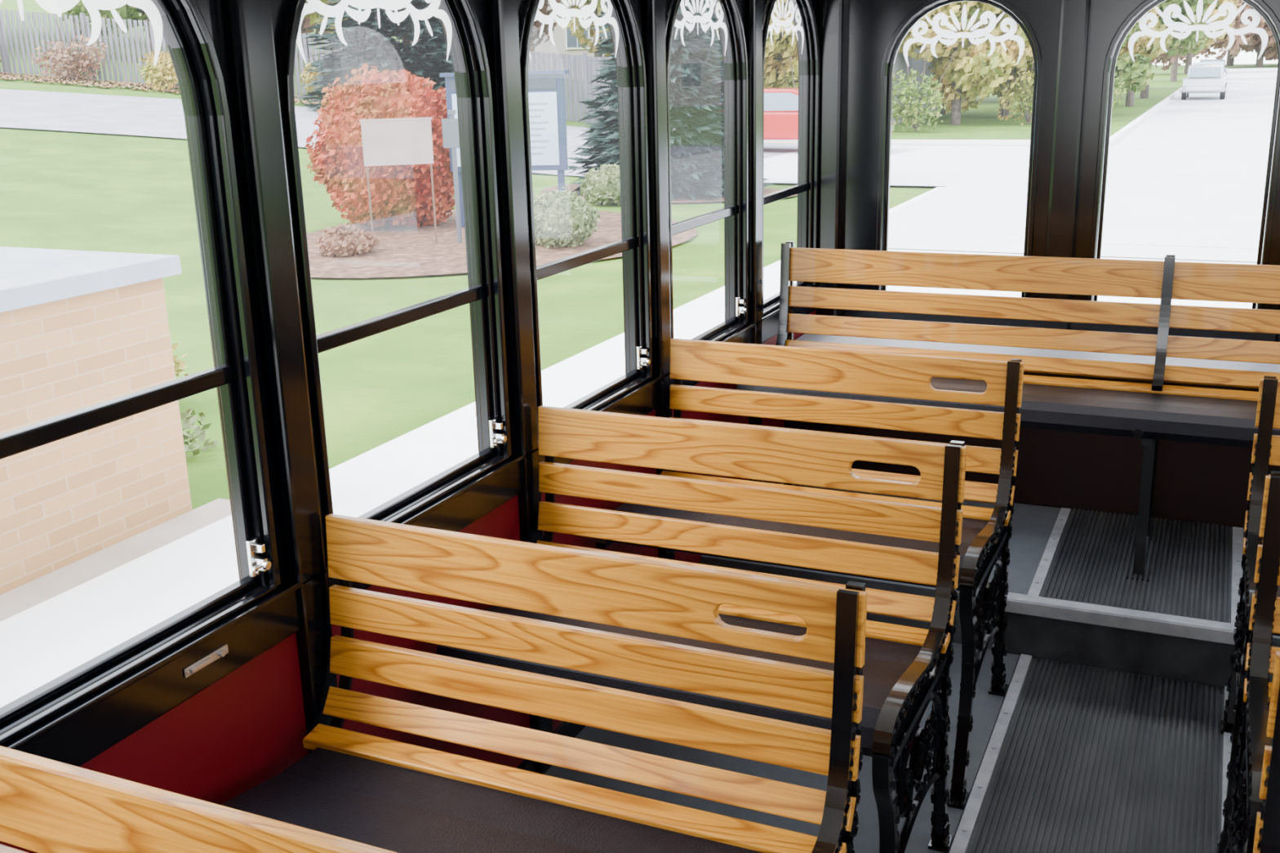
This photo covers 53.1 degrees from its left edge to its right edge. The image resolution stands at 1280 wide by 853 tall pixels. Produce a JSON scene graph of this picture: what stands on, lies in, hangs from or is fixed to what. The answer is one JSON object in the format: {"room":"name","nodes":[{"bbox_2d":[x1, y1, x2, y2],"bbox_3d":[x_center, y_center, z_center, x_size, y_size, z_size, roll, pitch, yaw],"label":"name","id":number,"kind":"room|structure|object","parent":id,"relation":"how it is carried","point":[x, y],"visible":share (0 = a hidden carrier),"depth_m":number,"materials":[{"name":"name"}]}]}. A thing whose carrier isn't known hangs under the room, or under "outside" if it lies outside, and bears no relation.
{"room":"vehicle interior","nodes":[
{"label":"vehicle interior","id":0,"kind":"room"},
{"bbox_2d":[0,309,816,852],"bbox_3d":[-0.949,0.939,1.440,0.058,0.790,7.850,6,17,24],"label":"panel","id":1,"kind":"object","parent":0,"point":[247,727],"depth_m":2.06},
{"bbox_2d":[0,0,820,742],"bbox_3d":[-0.979,-0.101,1.150,0.056,1.366,7.856,6,17,24],"label":"window frames","id":2,"kind":"structure","parent":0,"point":[215,13],"depth_m":2.48,"materials":[{"name":"black paint"}]},
{"bbox_2d":[0,0,257,724],"bbox_3d":[-0.746,-0.161,1.654,0.026,1.013,0.572,6,17,24],"label":"window","id":3,"kind":"structure","parent":2,"relation":"in","point":[171,28],"depth_m":1.84,"materials":[{"name":"black paint"}]},
{"bbox_2d":[0,0,162,66],"bbox_3d":[-0.752,-0.533,1.546,0.001,0.195,0.462,6,17,24],"label":"ornament","id":4,"kind":"object","parent":3,"relation":"attached to","point":[55,6],"visible":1,"depth_m":1.66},
{"bbox_2d":[183,644,228,678],"bbox_3d":[-0.638,0.347,1.892,0.009,0.014,0.090,6,17,24],"label":"handle","id":5,"kind":"object","parent":2,"relation":"attached to","point":[223,651],"depth_m":1.89,"materials":[{"name":"silver metal"}]},
{"bbox_2d":[245,537,271,577],"bbox_3d":[-0.598,0.207,2.004,0.032,0.061,0.036,6,17,24],"label":"latch","id":6,"kind":"object","parent":2,"relation":"attached to","point":[257,564],"visible":1,"depth_m":2.00,"materials":[{"name":"silver metal"}]},
{"bbox_2d":[280,0,511,555],"bbox_3d":[-0.413,-0.358,2.284,0.014,1.035,0.610,6,17,24],"label":"surround","id":7,"kind":"object","parent":2,"relation":"attached to","point":[296,6],"visible":0.98,"depth_m":2.11,"materials":[{"name":"black paint"}]},
{"bbox_2d":[488,417,506,448],"bbox_3d":[-0.295,0.015,2.649,0.032,0.061,0.036,6,17,24],"label":"latch","id":8,"kind":"object","parent":7,"relation":"attached to","point":[495,437],"visible":1,"depth_m":2.65,"materials":[{"name":"silver metal"}]},
{"bbox_2d":[316,0,493,519],"bbox_3d":[-0.443,-0.353,2.300,0.026,1.013,0.572,6,17,24],"label":"window","id":9,"kind":"structure","parent":2,"relation":"in","point":[465,84],"depth_m":2.49,"materials":[{"name":"black paint"}]},
{"bbox_2d":[296,0,452,63],"bbox_3d":[-0.449,-0.725,2.192,0.001,0.195,0.462,6,17,24],"label":"ornament","id":10,"kind":"object","parent":9,"relation":"attached to","point":[337,11],"visible":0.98,"depth_m":2.19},
{"bbox_2d":[0,284,821,773],"bbox_3d":[-0.926,0.861,1.377,0.024,0.775,7.800,6,17,24],"label":"trim","id":11,"kind":"structure","parent":2,"relation":"attached to","point":[82,730],"depth_m":1.94,"materials":[{"name":"black paint"}]},
{"bbox_2d":[227,0,762,774],"bbox_3d":[-0.854,0.188,1.386,0.024,2.060,5.976,6,17,24],"label":"window pillars","id":12,"kind":"structure","parent":2,"relation":"attached to","point":[251,20],"depth_m":2.14,"materials":[{"name":"black metal"}]},
{"bbox_2d":[520,0,653,434],"bbox_3d":[-0.110,-0.550,2.929,0.014,1.035,0.610,6,17,24],"label":"surround","id":13,"kind":"object","parent":2,"relation":"attached to","point":[533,6],"visible":0.87,"depth_m":3.02,"materials":[{"name":"black paint"}]},
{"bbox_2d":[636,345,650,369],"bbox_3d":[0.008,-0.176,3.295,0.032,0.061,0.036,6,17,24],"label":"latch","id":14,"kind":"object","parent":13,"relation":"attached to","point":[641,361],"visible":1,"depth_m":3.29,"materials":[{"name":"silver metal"}]},
{"bbox_2d":[536,0,638,408],"bbox_3d":[-0.140,-0.545,2.945,0.026,1.013,0.572,6,17,24],"label":"window","id":15,"kind":"structure","parent":2,"relation":"in","point":[622,44],"depth_m":3.15,"materials":[{"name":"black paint"}]},
{"bbox_2d":[528,0,618,59],"bbox_3d":[-0.146,-0.917,2.837,0.001,0.195,0.462,6,17,24],"label":"ornament","id":16,"kind":"object","parent":15,"relation":"attached to","point":[561,10],"visible":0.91,"depth_m":2.86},
{"bbox_2d":[671,0,736,340],"bbox_3d":[0.163,-0.737,3.591,0.026,1.013,0.572,6,17,24],"label":"window","id":17,"kind":"structure","parent":2,"relation":"in","point":[730,48],"depth_m":3.81,"materials":[{"name":"black paint"}]},
{"bbox_2d":[674,0,727,53],"bbox_3d":[0.157,-1.109,3.483,0.001,0.195,0.462,6,17,24],"label":"ornament","id":18,"kind":"object","parent":17,"relation":"attached to","point":[688,16],"visible":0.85,"depth_m":3.51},
{"bbox_2d":[665,0,748,341],"bbox_3d":[0.194,-0.742,3.575,0.014,1.035,0.610,6,17,24],"label":"surround","id":19,"kind":"object","parent":2,"relation":"attached to","point":[676,4],"visible":0.8,"depth_m":3.74,"materials":[{"name":"black paint"}]},
{"bbox_2d":[735,296,746,316],"bbox_3d":[0.311,-0.368,3.941,0.032,0.061,0.036,6,17,24],"label":"latch","id":20,"kind":"object","parent":19,"relation":"attached to","point":[740,309],"visible":1,"depth_m":3.94,"materials":[{"name":"silver metal"}]},
{"bbox_2d":[763,0,808,306],"bbox_3d":[0.466,-0.929,4.236,0.026,1.013,0.572,6,17,24],"label":"window","id":21,"kind":"structure","parent":2,"relation":"in","point":[805,53],"depth_m":4.44,"materials":[{"name":"black paint"}]},
{"bbox_2d":[766,0,804,52],"bbox_3d":[0.460,-1.301,4.128,0.001,0.195,0.462,6,17,24],"label":"ornament","id":22,"kind":"object","parent":21,"relation":"attached to","point":[776,21],"visible":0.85,"depth_m":4.16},
{"bbox_2d":[761,0,819,315],"bbox_3d":[0.496,-0.933,4.220,0.014,1.035,0.610,6,17,24],"label":"surround","id":23,"kind":"object","parent":2,"relation":"attached to","point":[765,28],"visible":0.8,"depth_m":4.39,"materials":[{"name":"black paint"}]},
{"bbox_2d":[543,482,1279,852],"bbox_3d":[0.154,1.307,1.003,2.365,0.230,7.800,6,17,24],"label":"floor","id":24,"kind":"structure","parent":0,"point":[1033,526],"depth_m":3.07,"materials":[{"name":"grey plastic"}]},
{"bbox_2d":[0,746,396,852],"bbox_3d":[-0.495,0.859,1.172,0.895,0.883,0.605,6,17,24],"label":"bench","id":25,"kind":"object","parent":24,"relation":"on","point":[47,806],"visible":1,"depth_m":1.31,"materials":[{"name":"brown wood"}]},
{"bbox_2d":[221,513,867,852],"bbox_3d":[-0.188,0.665,1.825,0.895,0.883,0.605,6,17,24],"label":"bench","id":26,"kind":"object","parent":24,"relation":"on","point":[394,796],"visible":1,"depth_m":1.90,"materials":[{"name":"brown wood"}]},
{"bbox_2d":[435,405,966,852],"bbox_3d":[0.108,0.477,2.456,0.895,0.883,0.605,6,17,24],"label":"bench","id":27,"kind":"object","parent":24,"relation":"on","point":[905,668],"visible":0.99,"depth_m":2.48,"materials":[{"name":"brown wood"}]},
{"bbox_2d":[595,337,1024,809],"bbox_3d":[0.403,0.290,3.086,0.895,0.883,0.605,6,17,24],"label":"bench","id":28,"kind":"object","parent":24,"relation":"on","point":[986,532],"visible":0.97,"depth_m":3.10,"materials":[{"name":"brown wood"}]},
{"bbox_2d":[736,240,1279,581],"bbox_3d":[1.402,-0.009,3.525,2.270,0.856,0.542,6,17,24],"label":"bench","id":29,"kind":"object","parent":24,"relation":"on","point":[1153,412],"visible":0.84,"depth_m":3.69,"materials":[{"name":"brown wood"}]},
{"bbox_2d":[792,333,1279,528],"bbox_3d":[1.659,0.009,4.132,2.361,0.475,0.420,6,17,24],"label":"box","id":30,"kind":"object","parent":24,"relation":"on","point":[1197,482],"visible":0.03,"depth_m":4.04,"materials":[{"name":"grey plastic"}]},
{"bbox_2d":[949,507,1243,852],"bbox_3d":[0.089,1.321,0.815,0.630,0.168,7.370,6,17,24],"label":"aisle edge strip","id":31,"kind":"object","parent":24,"relation":"on","point":[1031,604],"visible":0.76,"depth_m":3.30,"materials":[{"name":"silver metal"}]},
{"bbox_2d":[969,508,1230,852],"bbox_3d":[0.089,1.319,0.814,0.460,0.164,7.370,6,17,24],"label":"mat","id":32,"kind":"object","parent":24,"relation":"on","point":[1094,760],"depth_m":3.06,"materials":[{"name":"black rubber"}]},
{"bbox_2d":[1004,611,1234,687],"bbox_3d":[1.274,0.572,3.341,0.630,0.146,0.011,6,17,24],"label":"step riser","id":33,"kind":"structure","parent":24,"relation":"on","point":[1166,656],"depth_m":3.35,"materials":[{"name":"metal"}]},
{"bbox_2d":[1217,375,1279,852],"bbox_3d":[1.675,0.417,2.527,0.895,0.883,0.605,6,17,24],"label":"bench","id":34,"kind":"object","parent":24,"relation":"on","point":[1266,446],"visible":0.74,"depth_m":2.79,"materials":[{"name":"brown wood"}]},
{"bbox_2d":[1223,471,1279,852],"bbox_3d":[1.380,0.604,1.897,0.895,0.883,0.605,6,17,24],"label":"bench","id":35,"kind":"object","parent":24,"relation":"on","point":[1264,617],"visible":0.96,"depth_m":2.16,"materials":[{"name":"brown wood"}]},
{"bbox_2d":[1253,651,1279,852],"bbox_3d":[1.083,0.792,1.266,0.895,0.883,0.605,6,17,24],"label":"bench","id":36,"kind":"object","parent":24,"relation":"on","point":[1267,833],"visible":1,"depth_m":1.54,"materials":[{"name":"brown wood"}]},
{"bbox_2d":[840,0,1279,342],"bbox_3d":[1.743,-0.623,4.179,2.485,2.160,0.056,6,17,24],"label":"wall","id":37,"kind":"structure","parent":0,"point":[871,24],"depth_m":4.32,"materials":[{"name":"black metal"}]},
{"bbox_2d":[875,0,1043,297],"bbox_3d":[1.079,-0.923,4.366,0.536,1.070,0.014,6,17,24],"label":"surround","id":38,"kind":"object","parent":37,"relation":"attached to","point":[1040,71],"visible":0.94,"depth_m":4.31,"materials":[{"name":"black paint"}]},
{"bbox_2d":[882,0,1037,297],"bbox_3d":[1.094,-0.924,4.399,0.498,1.048,0.022,6,17,24],"label":"window","id":39,"kind":"structure","parent":37,"relation":"in","point":[927,11],"depth_m":4.35,"materials":[{"name":"black paint"}]},
{"bbox_2d":[902,4,1024,66],"bbox_3d":[1.082,-1.311,4.284,0.403,0.197,0.001,6,17,24],"label":"ornament","id":40,"kind":"object","parent":39,"relation":"attached to","point":[946,33],"visible":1,"depth_m":4.28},
{"bbox_2d":[816,0,1279,342],"bbox_3d":[1.722,-0.731,4.105,2.365,1.910,0.070,6,17,24],"label":"posts","id":41,"kind":"object","parent":37,"relation":"attached to","point":[1075,15],"visible":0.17,"depth_m":4.25,"materials":[{"name":"black metal"}]},
{"bbox_2d":[1086,0,1279,309],"bbox_3d":[1.738,-0.857,4.076,0.536,1.070,0.014,6,17,24],"label":"surround","id":42,"kind":"object","parent":37,"relation":"attached to","point":[1262,3],"visible":0.86,"depth_m":4.06,"materials":[{"name":"black paint"}]},
{"bbox_2d":[1093,0,1279,308],"bbox_3d":[1.753,-0.858,4.110,0.498,1.048,0.022,6,17,24],"label":"window","id":43,"kind":"structure","parent":37,"relation":"in","point":[1250,2],"depth_m":4.07,"materials":[{"name":"black paint"}]},
{"bbox_2d":[1128,0,1267,62],"bbox_3d":[1.741,-1.244,3.994,0.403,0.197,0.001,6,17,24],"label":"ornament","id":44,"kind":"object","parent":43,"relation":"attached to","point":[1233,12],"visible":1,"depth_m":3.98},
{"label":"outside","id":45,"kind":"structure","parent":0,"visible":0},
{"bbox_2d":[987,67,1279,248],"bbox_3d":[36.343,-19.226,72.176,10.100,0.009,134.000,6,17,24],"label":"street","id":46,"kind":"structure","parent":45,"point":[1192,173],"depth_m":23.44,"materials":[{"name":"grey asphalt"}]},
{"bbox_2d":[1181,64,1226,99],"bbox_3d":[25.105,-15.329,56.857,1.760,1.456,4.570,6,17,24],"label":"parked car","id":47,"kind":"object","parent":46,"relation":"on","point":[1200,77],"visible":1,"depth_m":55.21,"materials":[{"name":"white paint"}]},
{"bbox_2d":[1193,62,1226,75],"bbox_3d":[29.117,-17.936,65.638,1.760,1.456,4.570,6,17,24],"label":"parked car","id":48,"kind":"object","parent":46,"relation":"on","point":[1196,63],"visible":0.09,"depth_m":64.45,"materials":[{"name":"grey paint"}]},
{"bbox_2d":[1200,58,1226,76],"bbox_3d":[35.591,-22.103,79.665,1.760,1.456,4.570,6,17,24],"label":"parked car","id":49,"kind":"object","parent":46,"relation":"on","point":[1220,60],"visible":0.21,"depth_m":78.34,"materials":[{"name":"blue paint"}]},
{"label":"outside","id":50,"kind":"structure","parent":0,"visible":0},
{"bbox_2d":[888,146,1262,262],"bbox_3d":[11.875,-3.830,20.400,13.400,0.013,17.400,6,17,24],"label":"street","id":51,"kind":"structure","parent":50,"point":[962,215],"depth_m":17.46,"materials":[{"name":"grey concrete"}]},
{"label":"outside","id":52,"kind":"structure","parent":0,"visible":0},
{"bbox_2d":[0,0,1277,509],"bbox_3d":[35.032,-23.428,68.110,225.000,10.486,220.000,6,17,24],"label":"lawn","id":53,"kind":"structure","parent":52,"point":[60,189],"depth_m":15.60,"materials":[{"name":"green plant"}]},
{"bbox_2d":[31,18,108,81],"bbox_3d":[-16.758,-10.991,37.749,2.111,1.987,1.731,6,17,24],"label":"shrub","id":54,"kind":"object","parent":53,"relation":"on","point":[64,60],"visible":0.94,"depth_m":37.68,"materials":[{"name":"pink plant"}]},
{"bbox_2d":[0,246,192,595],"bbox_3d":[-4.775,0.166,5.631,3.690,1.423,3.920,6,17,24],"label":"brick wall","id":55,"kind":"structure","parent":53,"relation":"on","point":[79,329],"depth_m":6.03,"materials":[{"name":"brick"}]},
{"bbox_2d":[71,9,142,40],"bbox_3d":[-24.808,-22.768,56.202,10.865,11.363,12.996,0,16,5],"label":"autumn tree","id":56,"kind":"object","parent":53,"relation":"on","point":[71,10],"visible":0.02,"depth_m":56.58,"materials":[{"name":"yellow plant"}]},
{"bbox_2d":[62,0,152,54],"bbox_3d":[-18.302,-18.690,46.969,6.369,10.408,7.583,-1,16,0],"label":"tree","id":57,"kind":"object","parent":53,"relation":"on","point":[126,11],"visible":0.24,"depth_m":46.74,"materials":[{"name":"green plant"}]},
{"bbox_2d":[136,35,177,90],"bbox_3d":[-13.943,-10.581,37.283,1.855,1.576,1.682,6,17,24],"label":"shrub","id":58,"kind":"object","parent":53,"relation":"on","point":[163,73],"visible":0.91,"depth_m":36.91,"materials":[{"name":"yellow plant"}]},
{"bbox_2d":[0,71,319,104],"bbox_3d":[-17.313,-10.083,37.242,29.586,2.896,2.821,0,16,4],"label":"fallen leaves","id":59,"kind":"object","parent":53,"relation":"on","point":[40,77],"visible":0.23,"depth_m":37.38,"materials":[{"name":"brown plant"}]},
{"bbox_2d":[171,342,188,378],"bbox_3d":[-4.164,-0.425,9.049,2.426,0.688,1.054,6,17,24],"label":"groundcover","id":60,"kind":"object","parent":53,"relation":"on","point":[177,363],"visible":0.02,"depth_m":8.69,"materials":[{"name":"green plant"}]},
{"bbox_2d":[179,407,218,458],"bbox_3d":[-3.402,0.003,8.006,1.783,0.356,0.525,6,17,24],"label":"plants","id":61,"kind":"object","parent":53,"relation":"on","point":[188,421],"visible":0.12,"depth_m":7.75,"materials":[{"name":"green plant"}]},
{"bbox_2d":[297,15,333,57],"bbox_3d":[-15.132,-22.168,55.331,10.083,12.140,9.361,8,18,29],"label":"autumn tree","id":62,"kind":"object","parent":53,"relation":"on","point":[306,21],"visible":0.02,"depth_m":54.26,"materials":[{"name":"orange plant"}]},
{"bbox_2d":[300,48,339,96],"bbox_3d":[-8.901,-10.146,37.274,1.972,1.738,1.346,6,17,24],"label":"shrub","id":63,"kind":"object","parent":53,"relation":"on","point":[309,75],"visible":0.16,"depth_m":37.11,"materials":[{"name":"yellow plant"}]},
{"bbox_2d":[303,0,347,66],"bbox_3d":[-11.491,-17.264,44.870,8.411,9.979,6.773,6,17,24],"label":"autumn tree","id":64,"kind":"object","parent":53,"relation":"on","point":[313,16],"visible":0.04,"depth_m":45.24,"materials":[{"name":"yellow plant"}]},
{"bbox_2d":[0,8,723,129],"bbox_3d":[-21.621,-11.508,37.591,48.098,6.680,2.343,0,16,4],"label":"fence","id":65,"kind":"object","parent":53,"relation":"on","point":[584,60],"visible":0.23,"depth_m":38.16,"materials":[{"name":"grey wood"}]},
{"bbox_2d":[294,0,453,111],"bbox_3d":[-6.352,-13.248,34.602,6.517,9.552,6.676,-8,17,-23],"label":"spruce","id":66,"kind":"object","parent":53,"relation":"on","point":[371,44],"visible":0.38,"depth_m":34.16,"materials":[{"name":"green plant"}]},
{"bbox_2d":[396,0,563,53],"bbox_3d":[-5.626,-17.325,45.800,7.000,10.365,7.528,12,21,40],"label":"autumn tree","id":67,"kind":"object","parent":53,"relation":"on","point":[535,34],"visible":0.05,"depth_m":46.46,"materials":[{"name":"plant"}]},
{"bbox_2d":[306,209,697,278],"bbox_3d":[-1.999,-2.500,16.790,5.222,0.099,6.668,6,17,24],"label":"mulch bed","id":68,"kind":"object","parent":53,"relation":"on","point":[402,251],"visible":0.3,"depth_m":15.45,"materials":[{"name":"brown wood"}]},
{"bbox_2d":[314,222,380,257],"bbox_3d":[-3.513,-2.220,15.399,0.747,0.453,0.748,6,17,24],"label":"shrub","id":69,"kind":"object","parent":68,"relation":"on","point":[348,240],"visible":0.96,"depth_m":15.21,"materials":[{"name":"brown plant"}]},
{"bbox_2d":[305,62,455,227],"bbox_3d":[-3.455,-3.857,17.746,2.181,2.290,2.419,3,17,17],"label":"bush","id":70,"kind":"object","parent":68,"relation":"on","point":[401,195],"visible":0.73,"depth_m":17.12,"materials":[{"name":"red plant"}]},
{"bbox_2d":[359,116,437,243],"bbox_3d":[-2.947,-2.921,15.787,0.870,1.715,0.032,-4,16,-9],"label":"sign","id":71,"kind":"object","parent":68,"relation":"on","point":[407,140],"visible":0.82,"depth_m":15.62,"materials":[{"name":"white"}]},
{"bbox_2d":[439,72,457,118],"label":"sign","id":72,"kind":"object","parent":68,"relation":"on","point":[451,93],"depth_m":16.88,"materials":[{"name":"blue"}]},
{"bbox_2d":[441,110,462,243],"bbox_3d":[-2.275,-2.993,15.851,0.260,1.800,0.099,6,17,24],"label":"sign pole","id":73,"kind":"object","parent":68,"relation":"on","point":[450,126],"visible":0.8,"depth_m":15.71,"materials":[{"name":"grey metal"}]},
{"bbox_2d":[528,69,568,193],"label":"sign","id":74,"kind":"object","parent":68,"relation":"on","point":[548,118],"depth_m":16.85,"materials":[{"name":"blue"}]},
{"bbox_2d":[533,186,600,248],"bbox_3d":[-1.018,-2.554,15.834,1.025,0.776,1.037,6,17,24],"label":"shrub","id":75,"kind":"object","parent":68,"relation":"on","point":[561,220],"visible":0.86,"depth_m":15.55,"materials":[{"name":"green plant"}]},
{"bbox_2d":[401,0,614,79],"bbox_3d":[-4.187,-18.262,61.172,11.000,4.400,9.000,6,17,24],"label":"house","id":76,"kind":"structure","parent":53,"relation":"on","point":[558,33],"depth_m":56.15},
{"bbox_2d":[564,17,590,49],"bbox_3d":[-6.060,-17.418,57.103,8.533,1.300,0.090,6,17,24],"label":"windows","id":77,"kind":"structure","parent":76,"relation":"in","point":[571,42],"depth_m":55.74,"materials":[{"name":"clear glass"}]},
{"bbox_2d":[564,0,611,85],"bbox_3d":[-1.276,-15.284,44.171,4.400,8.075,5.499,-12,19,-32],"label":"autumn tree","id":78,"kind":"object","parent":53,"relation":"on","point":[579,32],"visible":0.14,"depth_m":44.62,"materials":[{"name":"yellow plant"}]},
{"bbox_2d":[540,183,797,202],"bbox_3d":[0.429,-4.048,21.995,4.619,0.098,3.233,6,17,24],"label":"mulch bed","id":79,"kind":"object","parent":53,"relation":"on","point":[685,197],"visible":0.13,"depth_m":21.12,"materials":[{"name":"brown soil"}]},
{"bbox_2d":[579,163,620,205],"bbox_3d":[-0.377,-3.881,20.565,1.150,0.674,1.085,6,17,24],"label":"shrub","id":80,"kind":"object","parent":79,"relation":"on","point":[602,188],"visible":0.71,"depth_m":20.29,"materials":[{"name":"green plant"}]},
{"bbox_2d":[564,0,773,200],"bbox_3d":[0.332,-7.204,21.179,3.455,6.844,3.786,-5,16,-13],"label":"spruce","id":81,"kind":"object","parent":79,"relation":"on","point":[696,113],"visible":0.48,"depth_m":21.01,"materials":[{"name":"green plant"}]},
{"bbox_2d":[764,0,798,88],"bbox_3d":[4.618,-12.003,38.476,4.136,6.176,4.760,-10,18,-27],"label":"autumn tree","id":82,"kind":"object","parent":53,"relation":"on","point":[774,74],"visible":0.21,"depth_m":37.96,"materials":[{"name":"yellow plant"}]},
{"bbox_2d":[780,53,795,88],"bbox_3d":[4.970,-9.544,37.174,2.603,2.698,1.930,11,20,37],"label":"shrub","id":83,"kind":"object","parent":53,"relation":"on","point":[788,53],"visible":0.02,"depth_m":37.51,"materials":[{"name":"green plant"}]},
{"bbox_2d":[719,14,939,125],"bbox_3d":[5.264,-12.307,45.350,9.000,4.400,8.000,6,17,24],"label":"tree","id":84,"kind":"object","parent":53,"relation":"on","point":[900,64],"depth_m":43.08,"materials":[{"name":"green plant"}]},
{"bbox_2d":[891,42,955,133],"bbox_3d":[7.967,-9.989,37.854,2.445,2.674,2.062,11,20,37],"label":"shrub","id":85,"kind":"object","parent":53,"relation":"on","point":[914,113],"visible":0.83,"depth_m":37.55,"materials":[{"name":"green plant"}]},
{"bbox_2d":[934,71,948,114],"bbox_3d":[10.688,-15.664,47.145,6.134,8.323,6.720,2,16,12],"label":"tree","id":86,"kind":"object","parent":53,"relation":"on","point":[942,111],"visible":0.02,"depth_m":48.12,"materials":[{"name":"green plant"}]},
{"bbox_2d":[898,0,1032,124],"bbox_3d":[10.161,-12.484,40.377,4.388,5.995,3.829,8,19,31],"label":"autumn tree","id":87,"kind":"object","parent":53,"relation":"on","point":[970,73],"visible":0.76,"depth_m":40.14,"materials":[{"name":"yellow plant"}]},
{"bbox_2d":[764,87,1182,146],"bbox_3d":[29.037,-22.477,84.134,13.400,0.240,117.400,6,17,24],"label":"kerb","id":88,"kind":"object","parent":53,"relation":"on","point":[1116,136],"visible":0.14,"depth_m":31.89,"materials":[{"name":"concrete"}]},
{"bbox_2d":[979,10,1034,118],"bbox_3d":[12.866,-13.744,43.624,4.855,6.518,5.125,-4,16,-9],"label":"autumn tree","id":89,"kind":"object","parent":53,"relation":"on","point":[1028,63],"visible":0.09,"depth_m":44.16,"materials":[{"name":"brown plant"}]},
{"bbox_2d":[995,47,1034,124],"bbox_3d":[12.489,-10.652,40.341,2.544,2.533,1.661,5,17,21],"label":"shrub","id":90,"kind":"object","parent":53,"relation":"on","point":[1020,94],"visible":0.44,"depth_m":40.43,"materials":[{"name":"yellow plant"}]},
{"bbox_2d":[1111,64,1126,108],"bbox_3d":[14.630,-10.786,41.431,2.091,2.078,1.981,4,17,17],"label":"shrub","id":91,"kind":"object","parent":53,"relation":"on","point":[1115,91],"visible":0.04,"depth_m":40.76,"materials":[{"name":"green plant"}]},
{"bbox_2d":[1114,18,1155,94],"bbox_3d":[15.674,-13.666,45.321,3.738,5.322,4.853,-11,19,-31],"label":"tree","id":92,"kind":"object","parent":53,"relation":"on","point":[1136,75],"visible":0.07,"depth_m":44.53,"materials":[{"name":"green plant"}]},
{"bbox_2d":[1118,5,1173,106],"bbox_3d":[19.510,-16.227,51.068,3.685,6.911,4.742,-3,16,-6],"label":"autumn tree","id":93,"kind":"object","parent":53,"relation":"on","point":[1154,50],"visible":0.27,"depth_m":50.84,"materials":[{"name":"yellow plant"}]},
{"bbox_2d":[1117,31,1196,66],"bbox_3d":[27.816,-24.275,71.392,6.632,10.823,7.711,6,17,24],"label":"autumn tree","id":94,"kind":"object","parent":53,"relation":"on","point":[1162,57],"visible":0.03,"depth_m":71.42,"materials":[{"name":"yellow plant"}]},
{"bbox_2d":[1139,0,1220,98],"bbox_3d":[23.505,-19.387,58.647,5.761,8.634,5.833,7,18,26],"label":"tree","id":95,"kind":"object","parent":53,"relation":"on","point":[1190,42],"visible":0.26,"depth_m":57.79,"materials":[{"name":"green plant"}]},
{"bbox_2d":[1150,0,1244,74],"bbox_3d":[47.683,-37.529,109.759,11.541,14.292,11.636,6,17,24],"label":"autumn tree","id":96,"kind":"object","parent":53,"relation":"on","point":[1188,61],"visible":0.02,"depth_m":112.90,"materials":[{"name":"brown plant"}]},
{"bbox_2d":[1169,0,1238,81],"bbox_3d":[36.979,-29.562,86.968,7.607,12.001,7.860,6,17,24],"label":"autumn tree","id":97,"kind":"object","parent":53,"relation":"on","point":[1175,64],"visible":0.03,"depth_m":85.52,"materials":[{"name":"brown plant"}]},
{"bbox_2d":[1192,0,1278,67],"bbox_3d":[66.605,-46.739,135.626,18.937,16.904,18.796,6,17,24],"label":"autumn tree","id":98,"kind":"object","parent":53,"relation":"on","point":[1254,41],"visible":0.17,"depth_m":136.15,"materials":[{"name":"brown plant"}]},
{"bbox_2d":[1209,41,1277,66],"bbox_3d":[70.287,-52.025,152.150,22.011,17.816,25.091,6,17,24],"label":"autumn tree","id":99,"kind":"object","parent":53,"relation":"on","point":[1229,62],"visible":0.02,"depth_m":153.53,"materials":[{"name":"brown plant"}]},
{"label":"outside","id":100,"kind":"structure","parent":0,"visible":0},
{"bbox_2d":[0,186,1256,707],"bbox_3d":[3.621,1.359,2.994,13.550,0.013,37.500,6,17,24],"label":"sidewalk","id":101,"kind":"structure","parent":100,"point":[46,641],"depth_m":6.25,"materials":[{"name":"concrete"}]},
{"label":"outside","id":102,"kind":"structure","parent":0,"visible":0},
{"bbox_2d":[0,88,946,186],"bbox_3d":[-8.594,-6.798,23.319,99.323,5.136,25.664,0,16,4],"label":"street","id":103,"kind":"structure","parent":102,"point":[19,108],"depth_m":30.36,"materials":[{"name":"concrete"}]},
{"bbox_2d":[764,88,893,139],"bbox_3d":[3.661,-7.348,30.645,4.570,1.456,1.760,6,17,24],"label":"parked car","id":104,"kind":"object","parent":103,"relation":"on","point":[780,104],"visible":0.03,"depth_m":29.94,"materials":[{"name":"red paint"}]},
{"bbox_2d":[764,145,1030,186],"bbox_3d":[5.001,-5.684,27.422,5.100,0.033,10.000,6,17,24],"label":"road","id":105,"kind":"structure","parent":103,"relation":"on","point":[910,165],"depth_m":26.73,"materials":[{"name":"grey concrete"}]},
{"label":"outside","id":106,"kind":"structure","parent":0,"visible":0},
{"bbox_2d":[0,498,231,622],"bbox_3d":[-6.260,2.997,-1.891,0.250,0.001,20.000,6,17,24],"label":"ledge","id":107,"kind":"object","parent":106,"point":[14,602],"visible":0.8,"depth_m":6.07,"materials":[{"name":"beige concrete"}]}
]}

